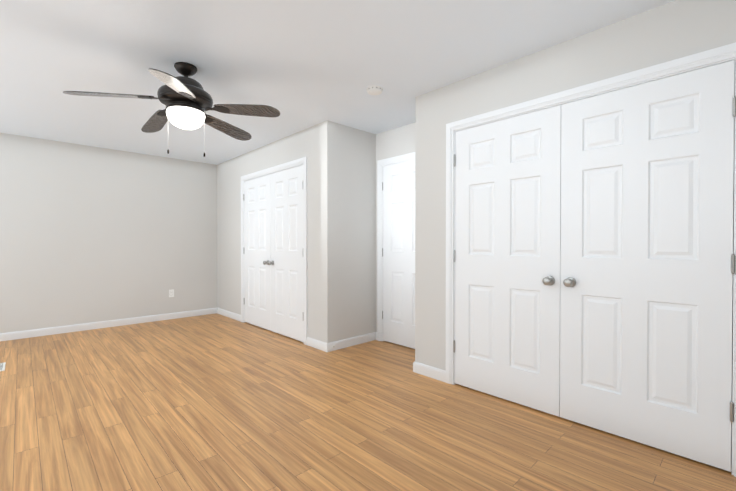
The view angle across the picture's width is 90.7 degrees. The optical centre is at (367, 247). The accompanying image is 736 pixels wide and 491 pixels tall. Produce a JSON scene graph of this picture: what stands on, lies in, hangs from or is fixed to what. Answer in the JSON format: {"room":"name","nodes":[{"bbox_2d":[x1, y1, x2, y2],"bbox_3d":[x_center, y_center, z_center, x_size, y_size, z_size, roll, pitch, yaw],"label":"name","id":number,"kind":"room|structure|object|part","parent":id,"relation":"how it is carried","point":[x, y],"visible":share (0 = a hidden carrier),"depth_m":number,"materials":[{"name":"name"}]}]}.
{"room":"empty bedroom","nodes":[
{"label":"empty bedroom","id":0,"kind":"room"},
{"bbox_2d":[0,133,216,332],"bbox_3d":[-3.612,-0.126,4.995,5.000,2.440,0.120,-1,1,-44],"label":"wall","id":1,"kind":"structure","parent":0,"point":[89,234],"depth_m":4.90,"materials":[{"name":"beige paint"}]},
{"bbox_2d":[0,308,216,340],"bbox_3d":[-3.917,1.052,4.622,3.970,0.092,0.014,-1,1,-44],"label":"baseboard","id":2,"kind":"structure","parent":1,"relation":"attached to","point":[135,320],"depth_m":4.90,"materials":[{"name":"white wood"}]},
{"bbox_2d":[169,289,173,296],"bbox_3d":[-2.982,0.699,5.515,0.070,0.115,0.008,-1,1,-44],"label":"electrical outlet plate","id":3,"kind":"object","parent":1,"relation":"attached to","point":[171,293],"visible":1,"depth_m":5.51,"materials":[{"name":"white plastic"}]},
{"bbox_2d":[217,123,320,340],"bbox_3d":[-1.455,-0.126,4.993,0.120,2.440,2.860,-1,1,-44],"label":"wall","id":4,"kind":"structure","parent":0,"point":[292,147],"depth_m":4.87,"materials":[{"name":"beige paint"}]},
{"bbox_2d":[216,307,240,321],"bbox_3d":[-2.161,1.042,5.647,0.014,0.092,0.913,-1,1,-44],"label":"baseboard","id":5,"kind":"structure","parent":4,"relation":"attached to","point":[220,311],"depth_m":5.64,"materials":[{"name":"white wood"}]},
{"bbox_2d":[243,174,270,330],"bbox_3d":[-1.540,0.067,4.974,0.102,2.030,0.768,-1,1,-44],"label":"closet door","id":6,"kind":"structure","parent":4,"relation":"in","point":[257,252],"depth_m":4.96,"materials":[{"name":"white wood"}]},
{"bbox_2d":[241,157,307,344],"bbox_3d":[-1.221,0.037,4.745,0.150,2.119,1.677,-1,1,-44],"label":"trim","id":7,"kind":"structure","parent":4,"relation":"attached to","point":[286,166],"depth_m":4.23,"materials":[{"name":"white wood"}]},
{"bbox_2d":[268,165,302,341],"bbox_3d":[-1.008,0.072,4.416,0.102,2.030,0.768,-1,1,-44],"label":"closet door","id":8,"kind":"structure","parent":4,"relation":"in","point":[286,213],"depth_m":4.41,"materials":[{"name":"white wood"}]},
{"bbox_2d":[306,337,324,350],"bbox_3d":[-0.568,1.058,3.977,0.014,0.092,0.350,-1,1,-44],"label":"baseboard","id":9,"kind":"structure","parent":4,"relation":"attached to","point":[314,343],"depth_m":3.97,"materials":[{"name":"white wood"}]},
{"bbox_2d":[0,0,674,164],"bbox_3d":[-0.983,-1.370,2.191,5.250,0.100,7.850,-1,1,-44],"label":"ceiling","id":10,"kind":"structure","parent":0,"point":[300,65],"depth_m":2.51,"materials":[{"name":"white paint"}]},
{"bbox_2d":[63,62,279,156],"bbox_3d":[-1.380,-0.994,2.678,1.324,0.660,1.316,-1,1,-44],"label":"ceiling fan","id":11,"kind":"object","parent":10,"relation":"hanging from","point":[184,90],"depth_m":2.61,"materials":[{"name":"brown wood"}]},
{"bbox_3d":[-1.337,-0.932,2.671,0.256,0.124,0.256,-1,1,-44],"label":"ceiling fan shade","id":12,"kind":"part","parent":11,"relation":"part of","materials":[{"name":"white glass"}]},
{"bbox_2d":[366,85,382,94],"bbox_3d":[0.056,-1.309,3.051,0.140,0.038,0.140,-1,1,-44],"label":"smoke detector","id":13,"kind":"object","parent":10,"relation":"attached to","point":[374,90],"visible":0.98,"depth_m":3.01,"materials":[{"name":"white plastic"}]},
{"bbox_2d":[320,120,375,342],"bbox_3d":[-0.209,-0.118,4.122,0.720,2.440,0.120,-1,1,-44],"label":"wall","id":14,"kind":"structure","parent":0,"point":[348,222],"depth_m":4.02,"materials":[{"name":"beige paint"}]},
{"bbox_2d":[325,332,376,351],"bbox_3d":[-0.159,1.057,4.070,0.734,0.092,0.040,-1,1,-44],"label":"baseboard","id":15,"kind":"structure","parent":14,"relation":"attached to","point":[352,341],"depth_m":4.04,"materials":[{"name":"white wood"}]},
{"bbox_2d":[0,313,735,490],"bbox_3d":[-0.983,1.170,2.214,5.250,0.100,7.850,-1,1,-44],"label":"floor","id":16,"kind":"structure","parent":0,"point":[214,402],"depth_m":2.27,"materials":[{"name":"brown wood"}]},
{"bbox_2d":[0,362,5,370],"bbox_3d":[-3.418,1.106,3.339,0.120,0.006,0.300,-1,1,-44],"label":"floor vent","id":17,"kind":"object","parent":16,"relation":"in","point":[2,366],"visible":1,"depth_m":3.36,"materials":[{"name":"white plastic"}]},
{"bbox_2d":[376,123,414,331],"bbox_3d":[0.488,-0.117,3.999,0.120,2.440,1.260,-1,1,-44],"label":"wall","id":18,"kind":"structure","parent":0,"point":[398,141],"depth_m":4.12,"materials":[{"name":"beige paint"}]},
{"bbox_2d":[377,152,414,340],"bbox_3d":[0.479,0.044,4.006,0.150,2.119,0.914,-1,1,-44],"label":"door frame","id":19,"kind":"structure","parent":18,"relation":"attached to","point":[395,160],"depth_m":4.25,"materials":[{"name":"white wood"}]},
{"bbox_2d":[382,160,414,348],"bbox_3d":[0.423,0.077,3.959,0.102,2.030,0.768,-1,1,-44],"label":"door","id":20,"kind":"structure","parent":18,"relation":"in","point":[398,248],"depth_m":4.06,"materials":[{"name":"white wood"}]},
{"bbox_2d":[415,0,735,370],"bbox_3d":[1.689,-0.098,1.987,0.120,2.440,3.550,-1,1,-44],"label":"wall","id":21,"kind":"structure","parent":0,"point":[674,30],"depth_m":2.57,"materials":[{"name":"beige paint"}]},
{"bbox_2d":[413,361,445,381],"bbox_3d":[0.533,1.066,3.112,0.014,0.092,0.323,-1,1,-44],"label":"baseboard","id":22,"kind":"structure","parent":21,"relation":"attached to","point":[430,371],"depth_m":3.11,"materials":[{"name":"white wood"}]},
{"bbox_2d":[454,105,560,416],"bbox_3d":[0.962,0.089,2.641,0.102,2.030,0.798,-1,1,-44],"label":"closet door","id":23,"kind":"structure","parent":21,"relation":"in","point":[507,254],"depth_m":2.61,"materials":[{"name":"white wood"}]},
{"bbox_2d":[445,42,735,476],"bbox_3d":[1.291,0.059,2.401,0.150,2.119,1.737,-1,1,-44],"label":"trim","id":24,"kind":"structure","parent":21,"relation":"attached to","point":[714,56],"depth_m":2.30,"materials":[{"name":"white wood"}]},
{"bbox_2d":[560,60,735,471],"bbox_3d":[1.514,0.094,2.062,0.102,2.030,0.798,-1,1,-44],"label":"closet door","id":25,"kind":"structure","parent":21,"relation":"in","point":[647,265],"depth_m":2.02,"materials":[{"name":"white wood"}]}
]}

